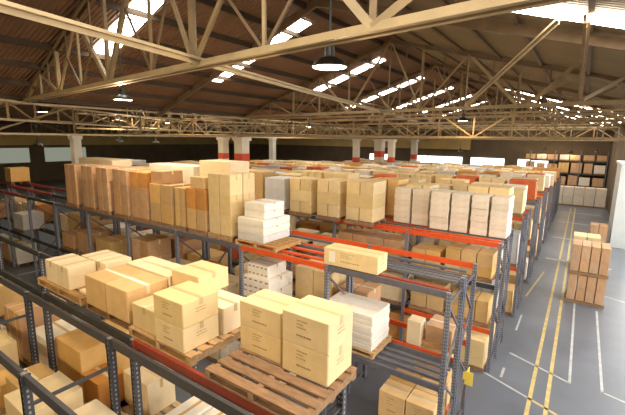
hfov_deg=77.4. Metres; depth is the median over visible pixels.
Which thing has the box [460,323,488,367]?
carton
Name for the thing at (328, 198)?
carton
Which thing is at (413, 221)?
sack
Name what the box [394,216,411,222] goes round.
sack
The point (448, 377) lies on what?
carton
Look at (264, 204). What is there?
carton
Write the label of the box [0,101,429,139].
girder
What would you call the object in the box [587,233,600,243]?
carton
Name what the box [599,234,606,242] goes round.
carton
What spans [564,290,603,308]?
pallet
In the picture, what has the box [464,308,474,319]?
carton
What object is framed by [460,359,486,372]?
pallet
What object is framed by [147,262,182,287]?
carton
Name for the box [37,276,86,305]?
pallet
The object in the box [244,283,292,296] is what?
carton
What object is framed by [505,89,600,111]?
window
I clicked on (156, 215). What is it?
carton
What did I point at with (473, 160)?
window
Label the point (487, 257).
carton
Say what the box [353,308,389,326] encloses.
bundle
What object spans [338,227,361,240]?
carton
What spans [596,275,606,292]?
carton
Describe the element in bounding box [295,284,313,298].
carton
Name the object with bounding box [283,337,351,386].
carton
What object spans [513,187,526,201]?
carton
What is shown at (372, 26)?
roof truss
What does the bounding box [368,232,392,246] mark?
carton
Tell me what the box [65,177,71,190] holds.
carton
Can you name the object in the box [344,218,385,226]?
pallet
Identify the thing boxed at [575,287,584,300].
carton
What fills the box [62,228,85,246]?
carton
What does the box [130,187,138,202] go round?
carton
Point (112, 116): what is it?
girder
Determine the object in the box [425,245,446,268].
carton
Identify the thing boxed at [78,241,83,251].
carton
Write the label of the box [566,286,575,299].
carton
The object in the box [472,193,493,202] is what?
sack
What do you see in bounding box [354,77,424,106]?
window
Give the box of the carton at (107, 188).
[102,182,113,196]
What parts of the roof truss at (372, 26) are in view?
post, post, post, post, post, post, post, post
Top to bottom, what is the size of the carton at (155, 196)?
0.622 m
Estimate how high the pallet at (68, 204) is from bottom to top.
0.134 m
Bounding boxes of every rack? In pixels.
[0,182,477,414]
[0,183,465,414]
[0,235,346,414]
[0,276,252,414]
[100,211,507,373]
[298,217,513,355]
[385,213,528,317]
[518,209,531,306]
[525,199,538,283]
[529,150,608,187]
[531,197,541,276]
[535,191,546,259]
[539,189,547,252]
[542,188,551,243]
[545,187,552,239]
[547,183,554,230]
[550,185,555,225]
[552,178,557,220]
[555,175,560,213]
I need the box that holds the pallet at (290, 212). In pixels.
[289,211,316,217]
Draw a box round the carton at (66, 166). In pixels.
[64,163,92,177]
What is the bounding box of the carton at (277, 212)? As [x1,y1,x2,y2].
[245,208,283,218]
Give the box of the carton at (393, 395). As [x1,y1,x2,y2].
[378,379,412,414]
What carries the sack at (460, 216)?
on the sack at (458, 222)
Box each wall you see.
[0,123,221,183]
[224,108,612,187]
[605,125,624,215]
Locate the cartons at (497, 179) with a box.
[0,153,606,414]
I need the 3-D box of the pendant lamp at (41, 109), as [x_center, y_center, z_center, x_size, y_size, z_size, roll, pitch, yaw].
[-14.844,-6.018,21.280,0.550,1.570,0.550,8,12,34]
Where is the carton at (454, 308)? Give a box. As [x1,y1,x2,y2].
[451,304,457,315]
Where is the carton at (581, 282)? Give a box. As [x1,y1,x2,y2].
[577,272,586,288]
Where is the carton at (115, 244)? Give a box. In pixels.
[103,236,131,250]
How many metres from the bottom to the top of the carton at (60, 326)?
0.602 m
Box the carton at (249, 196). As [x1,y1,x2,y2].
[242,192,254,213]
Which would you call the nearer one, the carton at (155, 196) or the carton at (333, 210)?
the carton at (155, 196)
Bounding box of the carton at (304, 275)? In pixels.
[295,259,324,287]
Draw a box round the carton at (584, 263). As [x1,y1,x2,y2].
[579,258,588,272]
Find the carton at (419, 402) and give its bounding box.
[405,388,437,414]
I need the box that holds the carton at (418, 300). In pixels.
[410,293,426,307]
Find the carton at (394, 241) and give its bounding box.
[384,234,408,249]
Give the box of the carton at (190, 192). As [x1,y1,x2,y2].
[186,187,195,208]
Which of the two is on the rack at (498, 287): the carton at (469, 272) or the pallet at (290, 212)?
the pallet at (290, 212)
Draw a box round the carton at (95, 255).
[81,250,117,260]
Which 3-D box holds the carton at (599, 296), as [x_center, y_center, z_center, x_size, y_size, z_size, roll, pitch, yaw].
[12.425,3.844,16.901,0.312,0.580,0.570,8,12,34]
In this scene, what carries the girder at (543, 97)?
attached to the roof truss at (464, 79)
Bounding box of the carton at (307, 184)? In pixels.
[301,177,324,190]
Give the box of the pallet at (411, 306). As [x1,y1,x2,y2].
[409,304,444,315]
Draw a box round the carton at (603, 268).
[598,261,608,275]
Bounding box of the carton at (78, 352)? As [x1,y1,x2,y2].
[55,319,129,399]
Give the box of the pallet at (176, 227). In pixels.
[173,224,186,231]
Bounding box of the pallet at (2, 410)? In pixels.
[0,407,5,414]
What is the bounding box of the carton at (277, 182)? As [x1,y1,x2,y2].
[265,176,295,188]
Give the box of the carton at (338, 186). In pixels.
[329,179,352,193]
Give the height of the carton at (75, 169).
0.532 m
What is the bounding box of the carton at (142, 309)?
[132,295,155,335]
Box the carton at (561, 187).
[559,185,563,194]
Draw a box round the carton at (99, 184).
[97,182,102,195]
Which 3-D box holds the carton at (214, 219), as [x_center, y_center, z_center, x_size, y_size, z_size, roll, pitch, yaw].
[-2.724,0.432,11.556,0.445,0.582,0.485,8,12,34]
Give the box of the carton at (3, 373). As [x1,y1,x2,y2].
[0,370,9,407]
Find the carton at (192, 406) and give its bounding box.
[165,396,212,414]
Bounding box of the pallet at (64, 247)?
[62,245,76,252]
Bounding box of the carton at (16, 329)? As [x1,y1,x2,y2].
[3,292,65,354]
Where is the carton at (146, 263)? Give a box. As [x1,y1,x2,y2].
[126,256,170,271]
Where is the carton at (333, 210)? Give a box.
[328,204,345,217]
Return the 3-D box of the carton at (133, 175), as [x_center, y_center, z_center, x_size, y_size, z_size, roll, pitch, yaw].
[-5.841,-1.019,13.671,0.473,0.522,0.948,8,12,34]
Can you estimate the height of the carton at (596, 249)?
0.580 m
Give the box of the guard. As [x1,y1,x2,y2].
[462,367,473,386]
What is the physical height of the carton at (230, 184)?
0.582 m
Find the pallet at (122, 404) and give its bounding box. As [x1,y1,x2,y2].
[83,399,128,411]
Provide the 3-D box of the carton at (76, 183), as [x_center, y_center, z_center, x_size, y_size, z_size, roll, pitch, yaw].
[-9.363,-0.985,16.089,0.423,0.532,0.948,8,12,34]
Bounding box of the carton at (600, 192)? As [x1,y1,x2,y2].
[595,188,606,198]
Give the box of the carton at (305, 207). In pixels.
[300,201,316,213]
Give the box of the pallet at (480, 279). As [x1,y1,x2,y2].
[443,269,495,283]
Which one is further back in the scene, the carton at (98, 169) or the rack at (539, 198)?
the rack at (539, 198)
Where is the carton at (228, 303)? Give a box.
[218,289,244,334]
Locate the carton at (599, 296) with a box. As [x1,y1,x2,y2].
[594,288,604,304]
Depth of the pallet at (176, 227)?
12.22 m
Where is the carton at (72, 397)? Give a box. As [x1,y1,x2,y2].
[4,371,83,414]
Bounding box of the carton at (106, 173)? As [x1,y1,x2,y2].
[101,167,130,182]
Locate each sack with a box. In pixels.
[394,193,412,199]
[394,205,411,211]
[394,210,411,217]
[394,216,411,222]
[395,185,414,193]
[395,199,412,205]
[411,218,429,225]
[412,201,430,207]
[412,206,429,213]
[412,212,429,219]
[413,188,437,195]
[413,195,430,201]
[429,216,450,223]
[429,222,449,229]
[430,204,450,211]
[430,210,450,217]
[431,189,457,198]
[431,198,451,205]
[449,225,469,232]
[450,218,470,226]
[451,200,471,207]
[451,206,471,213]
[451,212,470,219]
[452,190,474,200]
[469,227,488,235]
[470,214,489,222]
[470,221,489,228]
[471,201,491,209]
[471,208,490,215]
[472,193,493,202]
[489,221,511,231]
[489,227,510,238]
[490,209,512,218]
[490,215,511,224]
[491,202,513,211]
[492,194,514,204]
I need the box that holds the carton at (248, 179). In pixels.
[236,172,254,193]
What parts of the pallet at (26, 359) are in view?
board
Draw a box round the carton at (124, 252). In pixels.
[114,248,132,256]
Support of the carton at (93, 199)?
on the pallet at (84, 207)
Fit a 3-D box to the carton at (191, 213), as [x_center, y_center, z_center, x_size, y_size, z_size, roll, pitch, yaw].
[-3.429,0.274,12.277,0.423,0.622,0.948,8,12,34]
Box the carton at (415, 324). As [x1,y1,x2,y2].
[406,314,425,345]
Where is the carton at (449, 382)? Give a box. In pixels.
[421,376,451,406]
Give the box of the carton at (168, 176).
[151,169,182,183]
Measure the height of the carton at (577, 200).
0.970 m
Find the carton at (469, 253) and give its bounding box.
[461,245,481,262]
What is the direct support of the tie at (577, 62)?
attached to the ceiling
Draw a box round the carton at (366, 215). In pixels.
[359,206,384,222]
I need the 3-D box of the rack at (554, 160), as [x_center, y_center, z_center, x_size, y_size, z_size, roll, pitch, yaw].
[33.025,-4.425,50.929,8.580,5.800,1.160,8,12,34]
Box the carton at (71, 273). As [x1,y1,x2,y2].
[56,258,95,289]
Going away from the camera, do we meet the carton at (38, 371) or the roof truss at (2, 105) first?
the carton at (38, 371)
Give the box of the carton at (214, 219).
[209,213,220,233]
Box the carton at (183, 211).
[180,207,186,226]
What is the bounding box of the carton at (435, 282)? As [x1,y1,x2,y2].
[427,280,450,299]
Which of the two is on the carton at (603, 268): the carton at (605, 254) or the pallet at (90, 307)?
the carton at (605, 254)
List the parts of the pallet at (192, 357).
board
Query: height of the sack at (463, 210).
0.204 m
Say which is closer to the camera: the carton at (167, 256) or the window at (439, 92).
the carton at (167, 256)
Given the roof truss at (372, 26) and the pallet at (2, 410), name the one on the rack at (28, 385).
the pallet at (2, 410)
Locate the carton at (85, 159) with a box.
[79,157,103,162]
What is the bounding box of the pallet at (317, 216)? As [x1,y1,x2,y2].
[316,215,345,221]
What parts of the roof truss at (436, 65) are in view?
post, post, post, post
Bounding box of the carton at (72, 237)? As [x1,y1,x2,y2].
[68,232,77,248]
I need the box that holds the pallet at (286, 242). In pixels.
[235,237,300,252]
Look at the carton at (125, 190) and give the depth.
13.66 m
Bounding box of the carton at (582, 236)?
[573,232,586,241]
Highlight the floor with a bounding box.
[0,180,624,414]
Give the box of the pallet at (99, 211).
[97,209,114,215]
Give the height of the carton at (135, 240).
0.602 m
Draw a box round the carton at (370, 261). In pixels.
[324,243,387,274]
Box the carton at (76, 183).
[70,178,82,191]
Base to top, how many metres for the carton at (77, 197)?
0.532 m
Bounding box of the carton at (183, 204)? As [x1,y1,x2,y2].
[180,187,186,207]
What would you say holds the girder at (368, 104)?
attached to the roof truss at (473, 56)
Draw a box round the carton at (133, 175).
[129,170,152,187]
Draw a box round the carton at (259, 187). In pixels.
[255,182,264,193]
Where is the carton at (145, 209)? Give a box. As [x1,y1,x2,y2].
[140,203,150,219]
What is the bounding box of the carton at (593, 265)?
[589,260,598,273]
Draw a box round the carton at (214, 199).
[208,193,219,213]
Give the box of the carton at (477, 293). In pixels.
[465,289,480,308]
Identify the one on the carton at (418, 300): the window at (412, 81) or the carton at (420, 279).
the carton at (420, 279)
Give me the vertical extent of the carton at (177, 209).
0.602 m
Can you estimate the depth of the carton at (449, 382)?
9.50 m
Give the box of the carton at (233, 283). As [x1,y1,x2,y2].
[221,276,239,295]
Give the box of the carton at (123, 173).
[119,168,149,185]
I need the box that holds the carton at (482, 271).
[477,261,496,278]
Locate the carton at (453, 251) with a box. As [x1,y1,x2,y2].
[445,243,466,259]
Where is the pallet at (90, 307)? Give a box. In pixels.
[85,301,132,329]
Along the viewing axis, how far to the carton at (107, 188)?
14.35 m
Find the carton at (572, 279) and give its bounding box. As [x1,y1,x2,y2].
[567,270,577,286]
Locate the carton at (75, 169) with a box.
[69,164,97,177]
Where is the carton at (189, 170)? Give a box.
[170,164,199,182]
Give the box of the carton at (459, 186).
[453,183,471,190]
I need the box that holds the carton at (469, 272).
[460,266,471,274]
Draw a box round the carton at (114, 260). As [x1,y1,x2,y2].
[93,254,131,270]
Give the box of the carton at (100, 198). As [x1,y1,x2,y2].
[98,196,103,209]
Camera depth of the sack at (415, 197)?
13.28 m
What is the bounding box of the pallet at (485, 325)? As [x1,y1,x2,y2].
[450,314,491,327]
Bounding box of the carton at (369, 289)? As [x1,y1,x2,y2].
[354,281,380,299]
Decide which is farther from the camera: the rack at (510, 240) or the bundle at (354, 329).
the rack at (510, 240)
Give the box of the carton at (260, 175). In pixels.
[249,170,275,182]
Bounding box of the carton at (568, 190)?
[563,186,573,195]
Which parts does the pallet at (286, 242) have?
board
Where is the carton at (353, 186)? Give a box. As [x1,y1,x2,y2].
[347,178,372,194]
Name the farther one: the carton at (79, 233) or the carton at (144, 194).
the carton at (79, 233)
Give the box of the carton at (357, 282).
[339,278,365,293]
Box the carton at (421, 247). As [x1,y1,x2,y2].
[411,242,432,265]
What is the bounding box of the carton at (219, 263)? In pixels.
[205,259,221,264]
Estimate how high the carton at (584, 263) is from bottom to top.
0.580 m
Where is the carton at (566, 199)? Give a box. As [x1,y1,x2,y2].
[562,195,572,204]
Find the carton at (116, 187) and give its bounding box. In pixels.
[113,184,120,198]
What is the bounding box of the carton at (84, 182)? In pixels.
[82,179,87,192]
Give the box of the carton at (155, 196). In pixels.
[149,182,180,202]
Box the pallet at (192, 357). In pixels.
[128,325,240,366]
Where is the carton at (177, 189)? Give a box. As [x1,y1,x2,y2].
[174,186,189,206]
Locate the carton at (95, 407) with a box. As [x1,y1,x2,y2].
[74,399,116,414]
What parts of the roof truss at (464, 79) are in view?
post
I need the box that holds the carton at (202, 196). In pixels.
[196,189,208,210]
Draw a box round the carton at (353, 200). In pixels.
[346,193,385,209]
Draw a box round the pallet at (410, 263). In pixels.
[410,263,444,269]
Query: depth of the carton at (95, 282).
6.40 m
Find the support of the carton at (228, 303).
on the pallet at (192, 357)
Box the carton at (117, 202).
[114,198,121,213]
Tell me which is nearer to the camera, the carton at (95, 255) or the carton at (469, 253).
the carton at (95, 255)
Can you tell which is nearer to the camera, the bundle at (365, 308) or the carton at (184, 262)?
the bundle at (365, 308)
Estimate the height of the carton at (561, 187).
0.970 m
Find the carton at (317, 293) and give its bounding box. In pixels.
[313,289,338,298]
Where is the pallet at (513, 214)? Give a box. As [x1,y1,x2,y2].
[512,210,525,217]
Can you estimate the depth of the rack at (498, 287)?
12.46 m
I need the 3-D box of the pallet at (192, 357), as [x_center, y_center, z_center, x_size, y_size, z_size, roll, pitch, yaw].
[-1.829,1.831,5.834,1.420,0.134,1.100,8,12,34]
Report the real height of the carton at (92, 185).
0.532 m
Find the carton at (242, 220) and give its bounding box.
[238,214,289,228]
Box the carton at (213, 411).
[203,407,225,414]
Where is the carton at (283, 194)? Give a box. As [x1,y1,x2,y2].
[265,187,289,199]
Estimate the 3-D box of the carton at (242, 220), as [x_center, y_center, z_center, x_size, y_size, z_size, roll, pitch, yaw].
[-1.359,0.335,10.956,0.962,0.202,1.132,8,12,34]
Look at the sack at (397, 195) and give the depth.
13.64 m
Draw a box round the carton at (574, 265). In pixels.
[570,257,579,270]
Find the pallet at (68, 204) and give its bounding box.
[66,202,83,207]
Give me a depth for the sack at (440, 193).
12.69 m
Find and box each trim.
[0,135,217,144]
[229,137,470,149]
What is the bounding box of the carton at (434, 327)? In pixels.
[425,314,456,346]
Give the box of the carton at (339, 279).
[314,264,345,293]
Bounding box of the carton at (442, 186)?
[439,184,453,189]
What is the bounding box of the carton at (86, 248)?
[84,243,95,253]
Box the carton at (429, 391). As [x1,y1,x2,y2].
[415,377,447,414]
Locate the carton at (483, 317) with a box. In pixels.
[474,304,492,322]
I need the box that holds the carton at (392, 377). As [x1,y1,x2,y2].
[389,368,420,388]
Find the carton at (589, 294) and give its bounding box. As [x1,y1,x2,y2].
[584,289,594,302]
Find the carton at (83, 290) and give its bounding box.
[79,288,85,294]
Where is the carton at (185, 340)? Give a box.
[155,314,218,353]
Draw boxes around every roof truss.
[0,100,18,107]
[19,0,573,101]
[45,120,93,124]
[94,123,160,126]
[109,108,238,121]
[167,112,299,124]
[169,125,231,128]
[208,118,330,126]
[240,39,624,117]
[246,120,373,127]
[300,63,624,121]
[301,122,414,129]
[348,78,623,123]
[374,89,624,126]
[398,96,623,128]
[419,101,618,129]
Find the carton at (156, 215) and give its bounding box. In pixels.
[150,202,161,221]
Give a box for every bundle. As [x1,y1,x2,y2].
[329,291,389,321]
[352,313,388,331]
[352,317,388,336]
[352,322,388,341]
[352,326,388,346]
[352,332,387,351]
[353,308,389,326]
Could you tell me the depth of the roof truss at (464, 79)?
29.80 m
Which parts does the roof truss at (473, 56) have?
post, post, post, post, post, post, post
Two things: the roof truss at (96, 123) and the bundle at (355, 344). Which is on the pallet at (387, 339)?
the bundle at (355, 344)
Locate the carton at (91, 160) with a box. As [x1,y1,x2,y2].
[89,158,116,164]
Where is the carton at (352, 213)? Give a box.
[346,206,359,220]
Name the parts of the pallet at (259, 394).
board, board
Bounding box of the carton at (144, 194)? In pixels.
[139,188,149,203]
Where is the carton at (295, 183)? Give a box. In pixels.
[290,176,312,189]
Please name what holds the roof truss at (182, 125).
attached to the ceiling
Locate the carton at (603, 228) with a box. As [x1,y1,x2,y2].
[598,223,607,234]
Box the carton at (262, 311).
[240,289,299,338]
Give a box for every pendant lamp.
[32,101,43,145]
[36,106,47,111]
[113,11,131,100]
[116,108,123,141]
[312,0,346,69]
[457,60,468,120]
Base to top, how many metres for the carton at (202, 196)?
0.622 m
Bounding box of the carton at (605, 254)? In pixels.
[600,245,611,262]
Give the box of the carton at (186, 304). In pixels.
[153,281,217,328]
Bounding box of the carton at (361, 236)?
[353,230,376,243]
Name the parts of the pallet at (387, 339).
board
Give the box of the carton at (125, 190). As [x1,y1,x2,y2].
[120,185,130,200]
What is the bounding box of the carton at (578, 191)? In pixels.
[574,186,584,196]
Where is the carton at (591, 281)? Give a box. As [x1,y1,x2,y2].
[586,273,596,290]
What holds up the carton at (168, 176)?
on the carton at (155, 196)
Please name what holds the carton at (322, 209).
on the pallet at (317, 216)
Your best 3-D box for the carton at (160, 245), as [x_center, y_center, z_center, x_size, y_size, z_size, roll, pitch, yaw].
[-5.616,1.400,13.980,0.481,0.602,0.926,8,12,34]
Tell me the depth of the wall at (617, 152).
40.38 m
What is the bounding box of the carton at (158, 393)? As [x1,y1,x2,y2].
[123,363,175,414]
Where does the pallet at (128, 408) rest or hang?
on the rack at (192, 373)
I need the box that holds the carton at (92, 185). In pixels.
[87,180,96,194]
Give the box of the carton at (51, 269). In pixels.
[45,253,82,284]
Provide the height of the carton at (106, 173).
0.532 m
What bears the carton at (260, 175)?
on the carton
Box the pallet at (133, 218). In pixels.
[130,216,150,223]
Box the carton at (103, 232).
[83,229,110,243]
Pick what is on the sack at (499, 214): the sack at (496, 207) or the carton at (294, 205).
the sack at (496, 207)
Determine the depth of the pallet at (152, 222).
12.70 m
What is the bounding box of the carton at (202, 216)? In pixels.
[196,210,209,231]
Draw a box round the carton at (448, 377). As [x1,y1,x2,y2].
[414,344,453,384]
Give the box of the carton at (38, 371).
[5,362,54,393]
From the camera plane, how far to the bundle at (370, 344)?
9.04 m
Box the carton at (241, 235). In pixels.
[238,229,289,243]
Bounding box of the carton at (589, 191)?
[584,187,595,197]
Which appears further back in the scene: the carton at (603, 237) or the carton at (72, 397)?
the carton at (603, 237)
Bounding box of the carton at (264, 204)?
[244,198,283,211]
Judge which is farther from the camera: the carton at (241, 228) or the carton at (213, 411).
the carton at (241, 228)
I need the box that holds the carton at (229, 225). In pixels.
[220,214,242,236]
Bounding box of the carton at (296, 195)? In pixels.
[290,189,317,202]
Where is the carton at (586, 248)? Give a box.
[581,243,590,259]
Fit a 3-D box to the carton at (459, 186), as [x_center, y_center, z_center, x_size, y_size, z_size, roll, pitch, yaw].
[6.423,-0.759,16.701,0.576,0.460,0.956,8,12,34]
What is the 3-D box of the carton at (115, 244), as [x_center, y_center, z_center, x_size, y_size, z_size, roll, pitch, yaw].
[-7.699,1.445,15.443,0.531,0.382,0.926,8,12,34]
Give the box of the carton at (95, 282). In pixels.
[84,264,144,311]
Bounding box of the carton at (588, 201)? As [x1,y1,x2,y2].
[583,197,593,205]
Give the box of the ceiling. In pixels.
[0,0,624,129]
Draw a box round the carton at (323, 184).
[317,178,341,192]
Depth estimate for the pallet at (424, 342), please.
9.40 m
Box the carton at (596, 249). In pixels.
[590,244,600,260]
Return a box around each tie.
[0,0,417,121]
[464,18,562,106]
[472,115,624,127]
[535,59,580,100]
[578,20,590,100]
[583,76,624,100]
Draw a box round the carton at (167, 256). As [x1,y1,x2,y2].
[141,253,171,259]
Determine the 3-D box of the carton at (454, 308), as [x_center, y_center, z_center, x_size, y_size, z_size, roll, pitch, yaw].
[4.776,3.224,12.751,0.359,0.340,0.826,8,12,34]
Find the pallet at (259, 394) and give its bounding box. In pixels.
[205,347,356,414]
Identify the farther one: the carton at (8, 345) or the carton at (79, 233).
the carton at (79, 233)
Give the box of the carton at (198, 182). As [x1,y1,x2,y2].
[190,175,207,188]
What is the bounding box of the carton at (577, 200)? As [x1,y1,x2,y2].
[572,196,583,204]
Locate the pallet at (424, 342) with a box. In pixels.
[422,335,454,353]
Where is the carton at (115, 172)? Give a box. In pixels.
[112,168,137,184]
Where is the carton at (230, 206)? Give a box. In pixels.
[220,194,242,216]
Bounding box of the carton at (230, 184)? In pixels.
[219,173,242,195]
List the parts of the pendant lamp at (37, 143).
lamp shade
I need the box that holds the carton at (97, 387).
[82,363,124,407]
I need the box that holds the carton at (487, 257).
[477,247,497,266]
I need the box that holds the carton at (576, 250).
[571,242,581,257]
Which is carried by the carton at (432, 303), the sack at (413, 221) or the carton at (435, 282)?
the carton at (435, 282)
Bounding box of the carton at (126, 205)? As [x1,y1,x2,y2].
[121,200,131,215]
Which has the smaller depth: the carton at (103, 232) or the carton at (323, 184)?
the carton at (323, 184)
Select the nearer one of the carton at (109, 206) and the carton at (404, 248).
the carton at (404, 248)
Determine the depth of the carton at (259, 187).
16.46 m
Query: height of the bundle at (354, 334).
0.122 m
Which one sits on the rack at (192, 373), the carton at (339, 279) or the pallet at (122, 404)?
the pallet at (122, 404)
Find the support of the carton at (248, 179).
on the carton
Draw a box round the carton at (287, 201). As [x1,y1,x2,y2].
[265,197,289,209]
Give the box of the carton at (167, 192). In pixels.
[160,182,189,204]
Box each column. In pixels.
[68,136,82,207]
[216,137,229,159]
[232,137,250,166]
[268,138,276,159]
[352,139,360,162]
[373,139,386,161]
[387,139,396,164]
[410,139,418,160]
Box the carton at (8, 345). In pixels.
[0,329,19,373]
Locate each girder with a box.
[0,99,202,130]
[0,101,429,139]
[1,119,290,134]
[21,108,624,139]
[75,112,390,135]
[105,121,624,140]
[165,127,619,140]
[208,130,611,140]
[297,91,466,126]
[537,92,564,128]
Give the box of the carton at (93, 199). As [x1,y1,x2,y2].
[89,194,98,207]
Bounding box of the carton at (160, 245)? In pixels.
[140,235,170,257]
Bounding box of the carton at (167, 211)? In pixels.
[161,204,175,224]
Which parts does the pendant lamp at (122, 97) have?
stem, lamp shade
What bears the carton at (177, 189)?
on the carton at (177, 209)
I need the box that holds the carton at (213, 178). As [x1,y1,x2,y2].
[208,172,226,193]
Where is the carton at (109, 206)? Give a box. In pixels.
[103,197,114,211]
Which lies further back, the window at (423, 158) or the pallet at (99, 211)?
the window at (423, 158)
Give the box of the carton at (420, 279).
[411,276,433,295]
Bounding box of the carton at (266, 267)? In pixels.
[248,256,285,278]
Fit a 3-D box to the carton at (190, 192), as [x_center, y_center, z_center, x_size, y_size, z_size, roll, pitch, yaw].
[-3.419,-0.339,12.170,0.423,0.622,0.948,8,12,34]
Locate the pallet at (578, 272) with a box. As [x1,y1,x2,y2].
[568,263,608,279]
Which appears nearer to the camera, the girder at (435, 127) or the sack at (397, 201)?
the sack at (397, 201)
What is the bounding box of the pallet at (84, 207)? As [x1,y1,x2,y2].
[83,206,98,211]
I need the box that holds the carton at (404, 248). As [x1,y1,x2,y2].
[387,248,404,260]
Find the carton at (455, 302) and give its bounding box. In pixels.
[451,286,468,305]
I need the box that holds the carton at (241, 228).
[238,222,289,235]
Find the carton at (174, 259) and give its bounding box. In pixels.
[167,258,184,262]
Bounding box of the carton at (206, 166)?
[199,159,248,175]
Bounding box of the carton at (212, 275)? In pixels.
[172,260,227,289]
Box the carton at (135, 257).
[133,254,140,259]
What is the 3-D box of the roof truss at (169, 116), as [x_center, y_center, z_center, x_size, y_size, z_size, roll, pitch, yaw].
[-13.768,-9.531,34.956,23.756,3.469,0.288,10,13,41]
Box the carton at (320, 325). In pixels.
[283,295,352,355]
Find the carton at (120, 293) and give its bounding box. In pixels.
[105,271,167,322]
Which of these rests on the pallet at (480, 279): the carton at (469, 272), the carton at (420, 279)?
the carton at (469, 272)
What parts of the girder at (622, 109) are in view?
post, post, post, post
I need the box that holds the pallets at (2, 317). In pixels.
[0,158,606,393]
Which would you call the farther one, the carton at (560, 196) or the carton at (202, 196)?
the carton at (560, 196)
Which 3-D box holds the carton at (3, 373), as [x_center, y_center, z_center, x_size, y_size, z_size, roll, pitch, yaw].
[-5.764,3.334,7.050,0.555,0.422,0.550,8,12,34]
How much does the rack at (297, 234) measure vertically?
4.085 m
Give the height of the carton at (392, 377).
0.622 m
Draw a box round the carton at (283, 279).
[243,270,292,290]
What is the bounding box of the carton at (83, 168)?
[81,165,100,179]
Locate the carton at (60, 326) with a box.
[35,315,82,366]
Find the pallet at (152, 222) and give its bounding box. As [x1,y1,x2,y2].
[150,220,173,228]
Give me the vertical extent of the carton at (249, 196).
0.582 m
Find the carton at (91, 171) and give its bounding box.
[86,165,114,180]
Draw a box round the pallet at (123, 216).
[114,213,131,219]
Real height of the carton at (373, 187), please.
0.450 m
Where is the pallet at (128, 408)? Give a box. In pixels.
[109,400,181,414]
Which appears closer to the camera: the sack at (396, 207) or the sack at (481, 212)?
the sack at (481, 212)
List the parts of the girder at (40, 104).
post, post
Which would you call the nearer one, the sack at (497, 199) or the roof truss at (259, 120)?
the sack at (497, 199)
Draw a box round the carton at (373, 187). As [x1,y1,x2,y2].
[360,179,385,195]
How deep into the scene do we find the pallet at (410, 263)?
12.85 m
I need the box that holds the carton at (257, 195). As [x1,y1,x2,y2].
[255,193,264,199]
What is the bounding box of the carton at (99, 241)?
[95,234,122,249]
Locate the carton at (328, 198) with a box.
[317,192,346,205]
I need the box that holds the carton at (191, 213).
[187,208,196,228]
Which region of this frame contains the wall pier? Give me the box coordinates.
[607,160,624,248]
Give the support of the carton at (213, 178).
on the carton at (214, 199)
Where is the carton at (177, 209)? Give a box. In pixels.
[175,206,180,225]
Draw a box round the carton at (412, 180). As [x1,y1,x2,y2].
[408,178,425,183]
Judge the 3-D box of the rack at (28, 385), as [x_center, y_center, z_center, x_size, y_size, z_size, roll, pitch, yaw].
[-5.719,3.662,7.271,11.880,4.080,1.240,8,12,34]
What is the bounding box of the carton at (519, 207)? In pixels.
[513,200,525,213]
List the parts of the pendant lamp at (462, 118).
lamp shade, stem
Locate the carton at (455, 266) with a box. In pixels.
[445,264,459,272]
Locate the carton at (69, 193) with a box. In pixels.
[66,190,72,202]
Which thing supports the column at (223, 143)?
on the floor
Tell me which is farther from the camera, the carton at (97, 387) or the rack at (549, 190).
the rack at (549, 190)
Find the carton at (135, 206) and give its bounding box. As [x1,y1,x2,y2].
[131,202,139,217]
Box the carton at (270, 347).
[240,324,282,363]
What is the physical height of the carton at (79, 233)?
0.422 m
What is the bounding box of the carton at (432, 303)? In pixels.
[426,297,445,311]
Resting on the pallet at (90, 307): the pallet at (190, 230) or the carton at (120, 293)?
the carton at (120, 293)
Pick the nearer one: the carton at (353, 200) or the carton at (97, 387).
the carton at (97, 387)
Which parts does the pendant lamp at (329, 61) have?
lamp shade, stem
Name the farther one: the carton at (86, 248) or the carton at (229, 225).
the carton at (86, 248)
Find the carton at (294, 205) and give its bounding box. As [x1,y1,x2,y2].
[290,200,299,211]
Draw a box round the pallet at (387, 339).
[352,335,391,359]
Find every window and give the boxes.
[0,148,29,162]
[44,147,85,161]
[94,0,163,55]
[211,18,313,82]
[314,58,386,91]
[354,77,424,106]
[369,153,373,158]
[396,87,453,107]
[417,155,462,163]
[470,157,504,165]
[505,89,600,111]
[507,8,624,28]
[517,158,548,166]
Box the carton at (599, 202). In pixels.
[594,198,605,207]
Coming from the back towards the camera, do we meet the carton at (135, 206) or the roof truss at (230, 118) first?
the roof truss at (230, 118)
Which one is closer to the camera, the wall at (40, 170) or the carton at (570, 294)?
the carton at (570, 294)
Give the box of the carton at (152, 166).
[149,162,183,169]
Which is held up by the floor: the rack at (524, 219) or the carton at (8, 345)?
the rack at (524, 219)
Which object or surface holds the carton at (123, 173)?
on the carton
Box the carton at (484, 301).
[475,292,493,312]
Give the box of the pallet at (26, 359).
[18,351,58,370]
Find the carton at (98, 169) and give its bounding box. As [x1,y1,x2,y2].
[95,166,124,181]
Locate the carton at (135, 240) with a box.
[132,233,160,255]
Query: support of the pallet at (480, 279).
on the rack at (498, 287)
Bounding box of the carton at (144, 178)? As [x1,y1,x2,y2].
[138,171,150,188]
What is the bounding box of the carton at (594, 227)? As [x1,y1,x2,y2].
[589,222,598,233]
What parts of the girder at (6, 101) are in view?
post, post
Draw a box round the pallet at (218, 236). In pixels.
[208,232,237,241]
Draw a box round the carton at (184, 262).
[180,260,192,264]
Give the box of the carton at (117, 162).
[101,159,131,166]
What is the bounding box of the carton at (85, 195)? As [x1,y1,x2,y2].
[83,193,89,206]
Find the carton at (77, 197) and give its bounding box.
[72,191,83,204]
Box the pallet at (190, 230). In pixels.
[186,227,209,235]
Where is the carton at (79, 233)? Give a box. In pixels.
[77,227,103,242]
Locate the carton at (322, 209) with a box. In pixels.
[317,203,327,215]
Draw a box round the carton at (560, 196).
[558,195,562,203]

